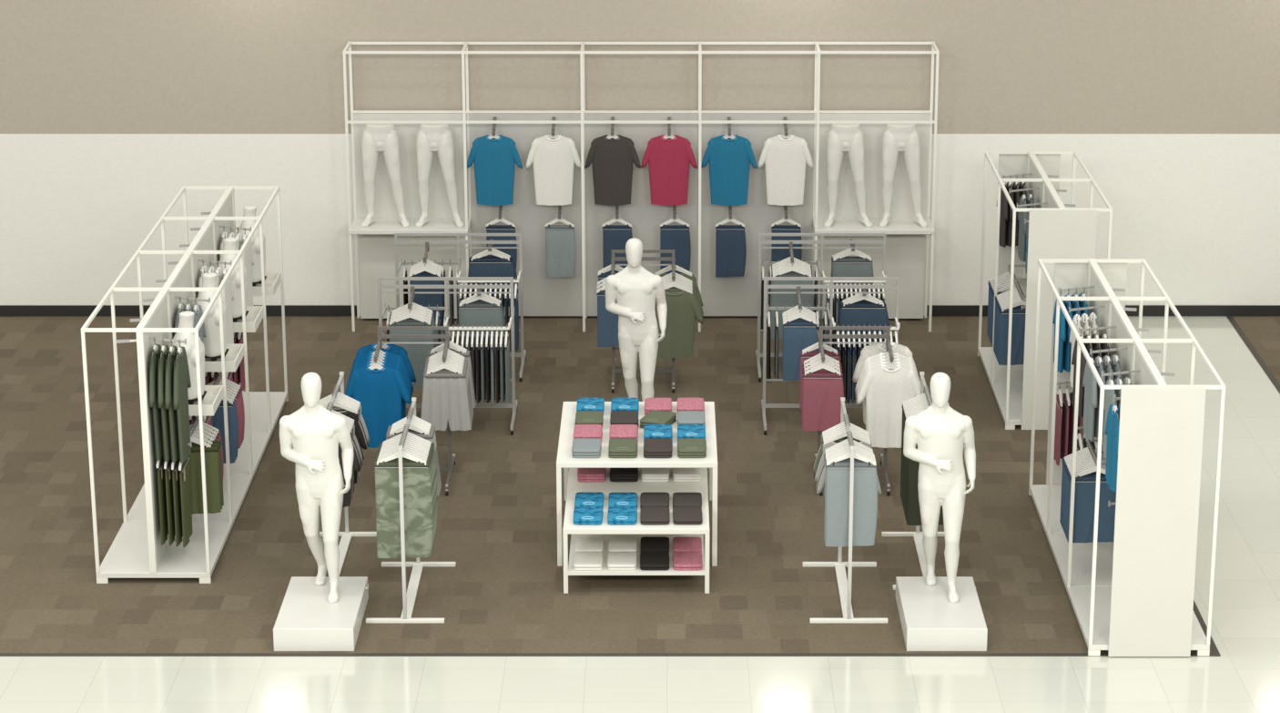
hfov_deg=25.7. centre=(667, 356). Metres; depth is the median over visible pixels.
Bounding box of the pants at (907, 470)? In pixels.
[905,469,907,520]
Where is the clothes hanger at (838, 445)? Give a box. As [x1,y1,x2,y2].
[825,432,873,452]
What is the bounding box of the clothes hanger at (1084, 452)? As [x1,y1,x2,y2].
[1065,443,1104,462]
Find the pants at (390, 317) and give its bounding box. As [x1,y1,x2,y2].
[389,316,436,347]
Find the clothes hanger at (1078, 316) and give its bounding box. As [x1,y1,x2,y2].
[1076,308,1081,326]
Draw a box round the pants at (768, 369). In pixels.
[766,318,771,381]
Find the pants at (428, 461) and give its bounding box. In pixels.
[374,459,433,550]
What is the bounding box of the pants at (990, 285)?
[988,284,991,339]
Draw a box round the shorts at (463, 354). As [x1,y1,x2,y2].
[427,352,475,407]
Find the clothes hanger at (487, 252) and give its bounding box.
[471,244,509,260]
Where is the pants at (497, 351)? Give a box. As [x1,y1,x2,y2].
[495,337,500,403]
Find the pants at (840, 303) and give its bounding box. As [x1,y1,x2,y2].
[838,303,885,324]
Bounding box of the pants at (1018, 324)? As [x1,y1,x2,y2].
[998,308,1026,365]
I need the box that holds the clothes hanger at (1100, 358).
[1097,349,1103,370]
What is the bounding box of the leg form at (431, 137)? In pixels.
[416,123,464,226]
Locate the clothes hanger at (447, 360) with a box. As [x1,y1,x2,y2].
[427,351,463,368]
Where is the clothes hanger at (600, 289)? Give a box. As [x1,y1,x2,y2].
[596,285,605,294]
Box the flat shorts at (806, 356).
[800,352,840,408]
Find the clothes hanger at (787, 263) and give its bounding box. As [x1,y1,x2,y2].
[772,255,811,272]
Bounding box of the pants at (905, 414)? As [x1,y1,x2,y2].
[903,414,905,506]
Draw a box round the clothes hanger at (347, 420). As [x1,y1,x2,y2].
[327,404,353,423]
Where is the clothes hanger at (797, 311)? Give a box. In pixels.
[782,304,816,321]
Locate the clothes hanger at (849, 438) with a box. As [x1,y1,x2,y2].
[825,437,874,457]
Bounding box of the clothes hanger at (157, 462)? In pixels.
[156,459,160,467]
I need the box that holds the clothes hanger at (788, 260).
[772,253,810,269]
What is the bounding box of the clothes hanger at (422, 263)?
[410,255,441,271]
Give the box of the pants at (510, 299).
[509,298,511,351]
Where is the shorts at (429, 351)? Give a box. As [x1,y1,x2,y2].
[428,351,475,405]
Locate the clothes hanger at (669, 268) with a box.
[654,265,691,275]
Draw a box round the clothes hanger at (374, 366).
[368,356,385,370]
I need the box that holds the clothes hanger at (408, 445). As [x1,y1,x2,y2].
[379,435,427,455]
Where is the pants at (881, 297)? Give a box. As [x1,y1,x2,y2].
[880,289,885,301]
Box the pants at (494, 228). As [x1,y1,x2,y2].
[486,224,517,269]
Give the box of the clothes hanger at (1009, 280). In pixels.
[992,273,1026,289]
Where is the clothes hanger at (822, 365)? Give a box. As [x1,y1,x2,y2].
[804,357,840,375]
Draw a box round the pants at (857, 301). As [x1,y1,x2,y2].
[834,301,871,347]
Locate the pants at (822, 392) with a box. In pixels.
[802,373,843,430]
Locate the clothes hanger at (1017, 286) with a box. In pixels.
[998,285,1025,301]
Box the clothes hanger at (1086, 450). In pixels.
[1064,441,1103,459]
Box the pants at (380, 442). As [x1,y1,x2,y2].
[379,442,437,527]
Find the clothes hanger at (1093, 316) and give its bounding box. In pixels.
[1091,305,1097,325]
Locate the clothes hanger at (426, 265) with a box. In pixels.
[409,258,441,274]
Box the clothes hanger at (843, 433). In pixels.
[823,422,871,444]
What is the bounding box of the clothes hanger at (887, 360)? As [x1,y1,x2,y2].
[883,350,897,362]
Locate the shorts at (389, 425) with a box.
[388,425,441,486]
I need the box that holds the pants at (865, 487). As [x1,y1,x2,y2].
[825,462,877,547]
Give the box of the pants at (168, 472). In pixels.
[164,457,175,546]
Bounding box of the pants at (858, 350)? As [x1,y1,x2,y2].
[855,338,861,398]
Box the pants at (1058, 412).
[1053,395,1062,465]
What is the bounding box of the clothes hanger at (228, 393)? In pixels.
[214,379,235,398]
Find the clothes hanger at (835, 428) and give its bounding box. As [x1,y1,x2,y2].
[822,415,869,436]
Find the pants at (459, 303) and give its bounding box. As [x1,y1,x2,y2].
[458,303,504,334]
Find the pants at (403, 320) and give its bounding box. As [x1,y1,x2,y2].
[389,319,435,347]
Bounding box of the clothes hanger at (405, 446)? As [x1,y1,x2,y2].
[378,436,427,457]
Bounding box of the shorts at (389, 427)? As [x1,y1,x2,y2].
[387,426,440,485]
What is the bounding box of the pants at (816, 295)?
[813,272,818,313]
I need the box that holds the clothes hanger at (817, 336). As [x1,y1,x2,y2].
[802,335,836,351]
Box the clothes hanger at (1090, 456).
[1066,447,1101,467]
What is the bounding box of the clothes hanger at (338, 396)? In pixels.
[319,387,359,407]
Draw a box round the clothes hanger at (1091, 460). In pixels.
[1068,451,1106,471]
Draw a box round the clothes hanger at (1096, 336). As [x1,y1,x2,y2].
[1094,326,1099,345]
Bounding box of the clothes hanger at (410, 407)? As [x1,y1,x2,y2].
[393,406,431,426]
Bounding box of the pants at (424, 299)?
[409,274,442,325]
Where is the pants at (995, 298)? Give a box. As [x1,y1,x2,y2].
[994,297,996,345]
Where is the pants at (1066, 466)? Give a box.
[1063,466,1067,531]
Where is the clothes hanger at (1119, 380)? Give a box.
[1117,371,1122,385]
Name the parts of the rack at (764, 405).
hanging rail, sloping arm, thin rail, rail, thin rail, rail, sloping arm, hanging rail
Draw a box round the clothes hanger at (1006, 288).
[996,276,1026,292]
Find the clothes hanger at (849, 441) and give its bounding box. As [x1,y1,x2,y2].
[826,440,875,459]
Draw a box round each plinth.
[273,576,368,650]
[895,576,987,650]
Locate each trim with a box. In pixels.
[0,652,1220,656]
[1192,599,1219,652]
[1226,315,1279,393]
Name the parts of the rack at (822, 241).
hanging rail, sloping arm, rail, rail, thin rail, hanging rail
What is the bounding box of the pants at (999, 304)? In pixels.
[996,304,999,359]
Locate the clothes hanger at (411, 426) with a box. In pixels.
[389,415,428,436]
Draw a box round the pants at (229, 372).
[227,371,233,381]
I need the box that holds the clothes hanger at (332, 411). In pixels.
[328,402,354,423]
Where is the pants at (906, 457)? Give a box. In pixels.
[904,457,906,514]
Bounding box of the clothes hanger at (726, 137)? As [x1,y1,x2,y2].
[722,127,735,140]
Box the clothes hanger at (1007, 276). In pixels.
[990,268,1019,284]
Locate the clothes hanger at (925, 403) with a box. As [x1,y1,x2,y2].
[904,394,931,413]
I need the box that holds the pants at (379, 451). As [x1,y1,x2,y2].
[377,449,435,534]
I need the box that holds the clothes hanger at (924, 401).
[904,392,930,412]
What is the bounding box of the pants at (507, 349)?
[505,337,509,403]
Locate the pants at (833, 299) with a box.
[832,298,834,348]
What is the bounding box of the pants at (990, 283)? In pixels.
[987,283,994,336]
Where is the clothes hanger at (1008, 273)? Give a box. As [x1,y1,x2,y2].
[989,265,1023,283]
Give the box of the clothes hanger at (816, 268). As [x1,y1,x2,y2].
[814,260,817,276]
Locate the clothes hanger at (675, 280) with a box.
[662,272,692,290]
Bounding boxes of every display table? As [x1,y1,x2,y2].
[556,401,717,566]
[562,467,709,593]
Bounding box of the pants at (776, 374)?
[773,317,779,381]
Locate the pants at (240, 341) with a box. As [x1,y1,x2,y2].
[238,332,245,390]
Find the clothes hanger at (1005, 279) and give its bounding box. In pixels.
[991,271,1026,287]
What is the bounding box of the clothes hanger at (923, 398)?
[903,388,931,408]
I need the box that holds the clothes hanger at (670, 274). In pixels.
[661,265,692,283]
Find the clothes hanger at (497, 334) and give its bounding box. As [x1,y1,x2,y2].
[495,325,498,346]
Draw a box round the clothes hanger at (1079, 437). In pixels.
[1076,426,1082,449]
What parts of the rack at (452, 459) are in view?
sloping arm, thin rail, rail, thin rail, rail, sloping arm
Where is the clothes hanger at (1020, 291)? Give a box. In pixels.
[1000,291,1026,307]
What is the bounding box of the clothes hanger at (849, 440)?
[825,439,874,459]
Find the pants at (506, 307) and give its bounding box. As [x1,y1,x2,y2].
[504,289,508,333]
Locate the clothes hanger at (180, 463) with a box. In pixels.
[178,461,182,470]
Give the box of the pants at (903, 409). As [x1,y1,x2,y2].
[901,408,904,501]
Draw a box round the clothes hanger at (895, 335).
[893,325,897,343]
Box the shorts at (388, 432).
[386,432,439,494]
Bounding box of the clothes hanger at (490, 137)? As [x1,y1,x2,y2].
[486,127,501,139]
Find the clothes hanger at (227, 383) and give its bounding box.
[210,372,238,391]
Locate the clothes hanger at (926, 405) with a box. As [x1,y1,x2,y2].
[904,396,931,415]
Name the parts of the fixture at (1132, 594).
post, post, hanging arm, rail, post, hanging arm, panel, hanging arm, panel, hanging rail, post, hanging arm, hanging arm, panel, hanging arm, rail, post, panel, panel, post, rail, post, post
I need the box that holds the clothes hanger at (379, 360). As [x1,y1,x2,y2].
[369,350,384,362]
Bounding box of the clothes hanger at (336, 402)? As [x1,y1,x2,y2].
[322,392,357,414]
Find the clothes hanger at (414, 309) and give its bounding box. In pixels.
[390,301,431,318]
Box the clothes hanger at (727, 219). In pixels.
[715,211,744,227]
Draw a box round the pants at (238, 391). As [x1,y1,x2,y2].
[237,391,242,446]
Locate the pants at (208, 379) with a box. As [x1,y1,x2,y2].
[204,371,212,385]
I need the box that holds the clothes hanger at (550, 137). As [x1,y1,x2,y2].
[546,127,560,140]
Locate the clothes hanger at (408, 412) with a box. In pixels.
[390,412,429,429]
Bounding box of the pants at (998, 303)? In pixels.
[995,303,999,358]
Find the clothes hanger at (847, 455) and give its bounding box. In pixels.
[826,443,875,466]
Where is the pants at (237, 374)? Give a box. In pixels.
[233,332,240,385]
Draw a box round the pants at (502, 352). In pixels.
[499,337,505,403]
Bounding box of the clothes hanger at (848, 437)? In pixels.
[825,436,874,456]
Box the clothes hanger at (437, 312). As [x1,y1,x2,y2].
[435,304,439,325]
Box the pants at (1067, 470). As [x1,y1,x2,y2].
[1065,469,1068,535]
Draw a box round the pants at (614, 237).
[602,224,632,272]
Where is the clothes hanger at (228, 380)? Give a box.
[206,371,240,388]
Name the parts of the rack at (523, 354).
sloping arm, hanging rail, rail, thin rail, thin rail, hanging rail, rail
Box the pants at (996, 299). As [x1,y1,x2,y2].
[995,299,997,350]
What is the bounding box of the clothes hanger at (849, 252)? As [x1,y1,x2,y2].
[833,250,871,261]
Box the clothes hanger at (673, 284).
[663,276,692,294]
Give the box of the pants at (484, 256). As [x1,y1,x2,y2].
[484,255,518,284]
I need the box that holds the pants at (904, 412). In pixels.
[902,412,904,506]
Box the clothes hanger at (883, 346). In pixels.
[879,344,895,348]
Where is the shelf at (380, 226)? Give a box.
[348,218,471,233]
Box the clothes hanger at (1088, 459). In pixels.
[1067,449,1106,469]
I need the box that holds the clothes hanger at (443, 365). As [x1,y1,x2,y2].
[426,356,462,375]
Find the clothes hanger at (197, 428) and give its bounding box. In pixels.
[193,419,215,439]
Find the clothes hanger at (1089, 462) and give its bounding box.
[1069,453,1106,472]
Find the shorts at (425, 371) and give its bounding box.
[424,370,471,426]
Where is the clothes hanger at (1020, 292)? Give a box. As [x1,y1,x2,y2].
[1001,292,1026,308]
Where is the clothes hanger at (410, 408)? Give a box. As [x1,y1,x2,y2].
[392,407,430,426]
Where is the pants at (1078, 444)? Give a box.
[1076,439,1080,451]
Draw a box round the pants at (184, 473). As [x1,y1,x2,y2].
[179,457,192,547]
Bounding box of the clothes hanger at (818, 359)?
[803,349,839,368]
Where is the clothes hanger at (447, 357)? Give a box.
[427,348,463,365]
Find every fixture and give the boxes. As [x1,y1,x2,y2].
[81,185,288,583]
[977,151,1112,429]
[1028,258,1225,656]
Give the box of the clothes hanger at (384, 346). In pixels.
[374,338,389,349]
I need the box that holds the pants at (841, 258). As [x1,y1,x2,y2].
[832,257,872,269]
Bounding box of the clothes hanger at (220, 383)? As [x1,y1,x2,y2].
[216,375,237,394]
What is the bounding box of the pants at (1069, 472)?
[1066,472,1104,538]
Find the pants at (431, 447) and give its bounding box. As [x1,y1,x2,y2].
[378,446,436,530]
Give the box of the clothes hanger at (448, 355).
[427,345,463,363]
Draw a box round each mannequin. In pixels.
[279,372,353,602]
[605,237,667,401]
[903,372,975,602]
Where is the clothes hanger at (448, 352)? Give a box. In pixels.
[428,344,464,362]
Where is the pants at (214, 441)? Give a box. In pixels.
[191,439,223,505]
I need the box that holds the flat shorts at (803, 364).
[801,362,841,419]
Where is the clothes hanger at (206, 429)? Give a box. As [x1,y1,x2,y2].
[189,416,217,436]
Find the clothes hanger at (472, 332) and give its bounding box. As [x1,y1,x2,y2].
[470,325,475,346]
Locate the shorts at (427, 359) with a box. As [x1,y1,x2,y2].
[426,357,473,413]
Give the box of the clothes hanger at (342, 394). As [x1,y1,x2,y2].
[319,384,360,406]
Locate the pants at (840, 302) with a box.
[834,302,885,349]
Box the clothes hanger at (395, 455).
[376,443,426,465]
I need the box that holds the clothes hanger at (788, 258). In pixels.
[772,251,810,266]
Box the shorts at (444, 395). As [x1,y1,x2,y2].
[420,373,471,430]
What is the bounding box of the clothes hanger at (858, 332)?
[856,324,861,346]
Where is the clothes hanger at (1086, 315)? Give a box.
[1084,306,1088,325]
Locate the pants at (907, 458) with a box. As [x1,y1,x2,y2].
[905,457,907,505]
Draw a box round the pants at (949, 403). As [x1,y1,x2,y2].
[900,403,949,484]
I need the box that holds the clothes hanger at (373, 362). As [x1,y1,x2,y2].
[368,353,384,365]
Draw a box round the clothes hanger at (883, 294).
[880,282,884,298]
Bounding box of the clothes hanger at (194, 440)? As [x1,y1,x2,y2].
[189,428,211,446]
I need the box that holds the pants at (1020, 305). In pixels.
[996,304,1024,361]
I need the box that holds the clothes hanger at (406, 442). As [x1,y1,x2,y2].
[379,433,428,454]
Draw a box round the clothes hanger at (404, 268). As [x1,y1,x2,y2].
[402,259,406,276]
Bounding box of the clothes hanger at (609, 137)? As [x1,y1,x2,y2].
[606,127,619,140]
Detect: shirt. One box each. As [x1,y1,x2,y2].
[149,343,163,460]
[157,344,171,461]
[164,345,179,462]
[173,345,191,462]
[174,302,185,334]
[185,303,193,311]
[193,304,206,385]
[198,264,208,294]
[211,401,235,463]
[215,266,223,287]
[219,231,228,259]
[221,267,233,344]
[235,233,243,250]
[241,233,253,305]
[331,407,368,444]
[332,406,369,476]
[333,408,367,479]
[335,405,369,470]
[337,409,367,481]
[338,434,360,507]
[340,410,366,483]
[345,364,410,447]
[346,355,412,418]
[346,361,411,419]
[347,353,413,409]
[347,358,411,410]
[349,350,413,418]
[349,431,360,503]
[350,430,361,501]
[351,428,362,499]
[352,424,363,495]
[352,426,362,489]
[353,422,364,493]
[355,344,416,417]
[361,343,416,413]
[467,134,522,205]
[525,134,580,205]
[584,134,640,205]
[640,134,697,205]
[654,290,703,358]
[659,273,702,305]
[664,288,703,320]
[669,285,703,316]
[691,282,703,314]
[700,134,757,205]
[757,134,813,205]
[812,434,823,500]
[812,436,870,495]
[812,437,854,509]
[813,438,871,507]
[813,439,871,500]
[813,440,877,495]
[815,452,878,489]
[815,453,877,491]
[815,461,881,494]
[852,342,910,421]
[852,343,908,415]
[853,344,917,424]
[854,352,920,430]
[854,355,920,428]
[855,358,920,420]
[855,361,919,430]
[856,364,919,447]
[996,181,1007,247]
[1005,181,1014,246]
[1012,181,1020,245]
[1017,193,1027,261]
[1018,181,1026,199]
[1024,211,1029,273]
[1026,193,1034,208]
[1026,232,1028,286]
[1052,294,1066,372]
[1063,294,1073,372]
[1069,314,1083,387]
[1070,294,1081,316]
[1071,335,1086,416]
[1078,293,1088,316]
[1080,313,1091,338]
[1082,356,1097,440]
[1083,334,1094,360]
[1088,312,1098,335]
[1091,333,1102,359]
[1094,355,1105,439]
[1099,333,1110,358]
[1102,355,1114,436]
[1102,378,1117,461]
[1104,403,1119,492]
[1110,354,1122,381]
[1114,377,1123,407]
[1122,376,1131,385]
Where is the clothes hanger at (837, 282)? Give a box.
[834,282,838,298]
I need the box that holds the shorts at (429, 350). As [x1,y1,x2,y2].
[428,350,476,406]
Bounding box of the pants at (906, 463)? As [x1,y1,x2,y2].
[904,463,906,516]
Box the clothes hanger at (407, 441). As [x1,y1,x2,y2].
[380,431,429,451]
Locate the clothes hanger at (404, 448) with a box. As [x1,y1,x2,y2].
[377,438,426,458]
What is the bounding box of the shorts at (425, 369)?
[424,367,472,424]
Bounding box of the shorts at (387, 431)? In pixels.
[386,431,439,490]
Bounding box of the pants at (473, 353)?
[471,337,477,400]
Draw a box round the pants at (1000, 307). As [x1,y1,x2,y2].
[997,306,1021,362]
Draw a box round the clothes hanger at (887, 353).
[882,344,896,355]
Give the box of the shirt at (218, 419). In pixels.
[211,401,235,463]
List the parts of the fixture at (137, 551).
post, post, rail, post, panel, post, hanging arm, panel, rail, post, hanging arm, hanging rail, post, panel, hanging arm, hanging rail, post, panel, hanging arm, rail, post, post, post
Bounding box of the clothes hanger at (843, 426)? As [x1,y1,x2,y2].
[822,416,869,436]
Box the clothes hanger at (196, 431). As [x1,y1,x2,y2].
[192,422,213,440]
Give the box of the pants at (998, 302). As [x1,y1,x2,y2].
[995,302,998,355]
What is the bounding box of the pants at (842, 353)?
[840,338,845,396]
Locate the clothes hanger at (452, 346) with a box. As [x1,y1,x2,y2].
[430,336,466,354]
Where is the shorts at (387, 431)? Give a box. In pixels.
[386,430,439,487]
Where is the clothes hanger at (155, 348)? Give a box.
[152,336,157,355]
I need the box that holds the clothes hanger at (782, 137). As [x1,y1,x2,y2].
[778,127,793,139]
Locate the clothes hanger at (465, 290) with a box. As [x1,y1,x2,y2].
[464,283,468,298]
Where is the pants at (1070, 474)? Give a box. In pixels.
[1066,474,1105,540]
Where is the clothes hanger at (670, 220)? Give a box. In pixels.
[660,211,689,227]
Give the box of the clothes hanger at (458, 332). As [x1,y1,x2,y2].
[456,324,460,344]
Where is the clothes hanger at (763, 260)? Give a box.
[761,260,763,280]
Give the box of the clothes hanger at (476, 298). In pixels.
[459,288,499,306]
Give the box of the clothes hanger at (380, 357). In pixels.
[370,347,385,359]
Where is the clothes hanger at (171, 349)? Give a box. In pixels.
[167,338,173,359]
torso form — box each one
[172,311,206,405]
[194,272,228,361]
[216,237,248,322]
[236,205,266,286]
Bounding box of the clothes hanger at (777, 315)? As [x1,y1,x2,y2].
[774,304,778,326]
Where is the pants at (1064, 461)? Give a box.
[1061,460,1065,526]
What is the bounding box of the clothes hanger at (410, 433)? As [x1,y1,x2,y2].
[382,424,431,443]
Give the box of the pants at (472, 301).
[472,301,505,353]
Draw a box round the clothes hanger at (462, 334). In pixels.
[461,324,465,346]
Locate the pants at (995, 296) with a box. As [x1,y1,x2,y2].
[993,295,995,351]
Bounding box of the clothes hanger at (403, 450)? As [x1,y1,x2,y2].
[377,441,426,461]
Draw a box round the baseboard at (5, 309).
[0,304,1279,315]
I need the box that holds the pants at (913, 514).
[906,443,944,525]
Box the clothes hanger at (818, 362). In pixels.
[804,353,840,371]
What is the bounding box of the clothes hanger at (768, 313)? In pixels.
[767,304,770,326]
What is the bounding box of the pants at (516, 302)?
[514,289,518,351]
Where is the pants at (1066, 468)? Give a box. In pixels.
[1064,467,1067,533]
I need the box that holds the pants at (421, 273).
[415,272,443,325]
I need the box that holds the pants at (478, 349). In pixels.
[476,337,481,403]
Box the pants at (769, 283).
[768,272,771,312]
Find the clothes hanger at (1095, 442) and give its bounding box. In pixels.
[1094,436,1097,450]
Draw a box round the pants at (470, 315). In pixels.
[458,304,503,369]
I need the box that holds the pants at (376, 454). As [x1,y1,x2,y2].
[375,454,435,548]
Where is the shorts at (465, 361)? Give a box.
[425,360,473,416]
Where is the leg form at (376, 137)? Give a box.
[361,123,409,226]
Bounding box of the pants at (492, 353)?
[490,337,496,403]
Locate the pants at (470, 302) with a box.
[469,302,504,330]
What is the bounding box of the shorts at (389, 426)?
[388,426,441,487]
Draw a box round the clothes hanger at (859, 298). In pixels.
[843,294,883,306]
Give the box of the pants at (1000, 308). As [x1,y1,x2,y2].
[998,307,1026,352]
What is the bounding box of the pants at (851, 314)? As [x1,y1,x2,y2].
[838,303,889,355]
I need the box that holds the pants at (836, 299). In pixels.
[833,289,839,346]
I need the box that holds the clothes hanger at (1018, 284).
[997,284,1026,300]
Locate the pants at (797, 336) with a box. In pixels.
[782,322,817,380]
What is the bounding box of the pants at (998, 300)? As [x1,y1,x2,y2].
[995,300,998,355]
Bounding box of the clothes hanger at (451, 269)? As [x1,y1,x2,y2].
[448,259,452,276]
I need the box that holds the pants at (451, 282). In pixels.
[448,272,454,326]
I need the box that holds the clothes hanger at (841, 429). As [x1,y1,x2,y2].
[822,418,870,438]
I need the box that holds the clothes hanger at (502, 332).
[499,325,504,346]
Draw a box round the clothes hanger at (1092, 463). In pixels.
[1070,454,1106,473]
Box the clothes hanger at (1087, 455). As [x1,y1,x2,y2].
[1066,446,1104,465]
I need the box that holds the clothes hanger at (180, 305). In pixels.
[177,295,182,314]
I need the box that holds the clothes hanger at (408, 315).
[389,307,430,325]
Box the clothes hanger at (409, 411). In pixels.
[391,410,430,429]
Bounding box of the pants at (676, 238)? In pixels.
[660,224,690,274]
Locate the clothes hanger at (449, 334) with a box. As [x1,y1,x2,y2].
[432,334,467,351]
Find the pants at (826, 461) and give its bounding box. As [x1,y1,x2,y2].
[824,460,876,544]
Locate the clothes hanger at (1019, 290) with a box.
[1000,290,1026,305]
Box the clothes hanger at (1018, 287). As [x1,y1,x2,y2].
[998,286,1020,303]
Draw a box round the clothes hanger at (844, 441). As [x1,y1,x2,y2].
[824,430,873,453]
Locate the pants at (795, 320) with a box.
[782,319,810,343]
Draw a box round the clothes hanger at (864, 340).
[862,324,865,346]
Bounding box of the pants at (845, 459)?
[824,458,861,531]
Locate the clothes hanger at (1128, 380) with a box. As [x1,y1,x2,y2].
[1126,370,1130,385]
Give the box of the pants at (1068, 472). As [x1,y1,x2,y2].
[1065,471,1096,537]
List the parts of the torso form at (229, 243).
stand plate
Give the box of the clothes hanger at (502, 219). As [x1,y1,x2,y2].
[485,211,515,227]
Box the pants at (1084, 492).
[1067,476,1116,543]
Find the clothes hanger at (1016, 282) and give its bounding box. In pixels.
[996,282,1026,297]
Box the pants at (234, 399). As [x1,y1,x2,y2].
[233,398,238,457]
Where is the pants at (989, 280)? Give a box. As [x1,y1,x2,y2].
[986,280,989,335]
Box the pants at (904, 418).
[902,417,904,498]
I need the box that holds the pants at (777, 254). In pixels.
[771,224,802,261]
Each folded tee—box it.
[571,437,601,452]
[571,443,601,455]
[572,445,601,457]
[573,424,602,437]
[573,506,602,521]
[573,511,603,524]
[573,551,602,567]
[573,565,602,569]
[574,491,604,507]
[574,536,603,551]
[575,410,603,424]
[576,397,604,410]
[577,467,605,476]
[577,467,606,478]
[577,470,606,481]
[607,506,637,521]
[607,513,637,524]
[607,551,637,567]
[607,566,636,569]
[608,437,637,452]
[608,451,637,457]
[608,492,637,507]
[608,536,637,551]
[609,410,638,424]
[609,424,638,437]
[609,450,637,455]
[609,467,638,476]
[609,475,638,478]
[609,476,638,481]
[610,397,639,410]
[640,409,676,424]
[640,415,676,425]
[640,418,676,427]
[640,467,669,476]
[640,467,669,478]
[640,477,669,481]
[640,492,669,507]
[640,506,669,521]
[640,518,670,524]
[640,536,669,551]
[640,551,669,567]
[640,566,669,569]
[643,424,671,437]
[643,437,672,452]
[643,450,672,455]
[643,454,671,457]
[644,397,671,410]
[672,467,700,476]
[672,475,700,478]
[672,477,700,481]
[672,492,701,507]
[672,506,702,521]
[672,515,702,524]
[672,536,701,551]
[672,551,702,567]
[672,556,702,569]
[677,397,704,410]
[677,410,705,424]
[677,424,705,437]
[677,437,706,452]
[677,446,706,455]
[677,453,706,457]
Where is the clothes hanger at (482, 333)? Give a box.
[480,325,484,346]
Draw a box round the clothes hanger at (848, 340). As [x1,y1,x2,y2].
[846,325,850,346]
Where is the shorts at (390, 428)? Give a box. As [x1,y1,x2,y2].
[387,427,440,488]
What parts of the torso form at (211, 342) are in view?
stand plate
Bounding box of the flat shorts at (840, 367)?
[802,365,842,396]
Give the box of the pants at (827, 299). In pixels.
[825,289,830,351]
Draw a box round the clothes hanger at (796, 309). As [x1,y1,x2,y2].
[782,301,815,317]
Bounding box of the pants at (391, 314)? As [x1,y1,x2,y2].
[390,314,436,346]
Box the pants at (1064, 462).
[1061,462,1066,528]
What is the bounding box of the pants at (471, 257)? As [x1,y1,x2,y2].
[470,256,518,286]
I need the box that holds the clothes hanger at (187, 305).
[185,296,190,311]
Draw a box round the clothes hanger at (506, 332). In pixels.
[504,324,508,346]
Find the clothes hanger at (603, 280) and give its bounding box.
[597,268,614,284]
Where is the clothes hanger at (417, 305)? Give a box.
[391,295,432,313]
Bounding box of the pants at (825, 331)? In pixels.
[822,317,827,351]
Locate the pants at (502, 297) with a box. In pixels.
[498,289,504,316]
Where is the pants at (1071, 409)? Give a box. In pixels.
[1067,394,1074,455]
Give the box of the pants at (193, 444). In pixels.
[192,443,222,508]
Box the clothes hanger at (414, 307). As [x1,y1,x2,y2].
[391,298,432,315]
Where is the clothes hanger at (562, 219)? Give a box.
[545,211,574,227]
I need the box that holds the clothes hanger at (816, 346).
[802,343,837,354]
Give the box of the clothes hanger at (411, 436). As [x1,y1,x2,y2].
[382,426,430,446]
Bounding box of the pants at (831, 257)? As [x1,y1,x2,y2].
[829,256,871,310]
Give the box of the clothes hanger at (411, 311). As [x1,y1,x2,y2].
[390,304,431,321]
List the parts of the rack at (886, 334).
sloping arm, rail, thin rail, rail, sloping arm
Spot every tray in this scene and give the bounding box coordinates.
[188,385,223,415]
[204,344,244,371]
[233,305,264,332]
[252,271,281,295]
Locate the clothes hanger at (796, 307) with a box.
[782,298,815,315]
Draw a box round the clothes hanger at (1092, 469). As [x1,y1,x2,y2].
[1075,457,1105,478]
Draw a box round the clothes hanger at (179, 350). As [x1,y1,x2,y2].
[176,339,182,357]
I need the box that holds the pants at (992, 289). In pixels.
[990,289,1008,344]
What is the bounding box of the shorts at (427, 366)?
[425,365,472,422]
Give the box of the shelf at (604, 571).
[568,534,704,575]
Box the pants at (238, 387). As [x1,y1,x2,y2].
[237,386,244,440]
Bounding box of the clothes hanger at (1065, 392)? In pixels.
[1062,381,1070,406]
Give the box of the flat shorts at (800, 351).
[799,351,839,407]
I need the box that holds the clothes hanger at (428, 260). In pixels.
[410,253,442,269]
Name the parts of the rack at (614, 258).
sloping arm, rail, thin rail, rail, sloping arm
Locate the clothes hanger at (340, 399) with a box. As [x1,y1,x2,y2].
[320,389,358,410]
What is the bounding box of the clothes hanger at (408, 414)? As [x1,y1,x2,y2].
[391,414,429,432]
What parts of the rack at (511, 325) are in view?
sloping arm, hanging rail, rail, thin rail, rail, hanging rail, sloping arm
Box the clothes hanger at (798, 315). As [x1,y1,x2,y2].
[782,308,816,325]
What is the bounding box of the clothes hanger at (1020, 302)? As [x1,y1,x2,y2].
[1001,294,1026,311]
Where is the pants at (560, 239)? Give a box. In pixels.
[545,224,576,277]
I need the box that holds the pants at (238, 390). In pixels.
[238,389,243,443]
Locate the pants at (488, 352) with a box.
[485,337,490,403]
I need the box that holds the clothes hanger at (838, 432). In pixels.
[822,420,870,441]
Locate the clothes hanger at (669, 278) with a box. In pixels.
[662,269,692,286]
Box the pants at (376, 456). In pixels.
[375,456,434,547]
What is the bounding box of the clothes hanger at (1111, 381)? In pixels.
[1108,372,1114,392]
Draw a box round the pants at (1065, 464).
[1062,464,1066,529]
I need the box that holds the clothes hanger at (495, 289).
[494,282,497,297]
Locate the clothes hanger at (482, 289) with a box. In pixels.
[460,288,500,302]
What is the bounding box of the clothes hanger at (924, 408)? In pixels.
[905,397,932,417]
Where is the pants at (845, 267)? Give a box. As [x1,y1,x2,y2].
[832,258,873,320]
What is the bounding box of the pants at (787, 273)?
[770,272,812,323]
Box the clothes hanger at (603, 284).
[597,272,614,288]
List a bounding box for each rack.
[319,371,376,586]
[365,396,456,623]
[373,325,455,495]
[377,276,518,434]
[394,233,526,381]
[610,249,675,392]
[755,233,886,381]
[761,276,899,434]
[802,396,888,623]
[814,325,893,495]
[881,371,944,589]
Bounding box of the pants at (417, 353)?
[388,322,434,388]
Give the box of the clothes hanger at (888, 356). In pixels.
[882,346,897,358]

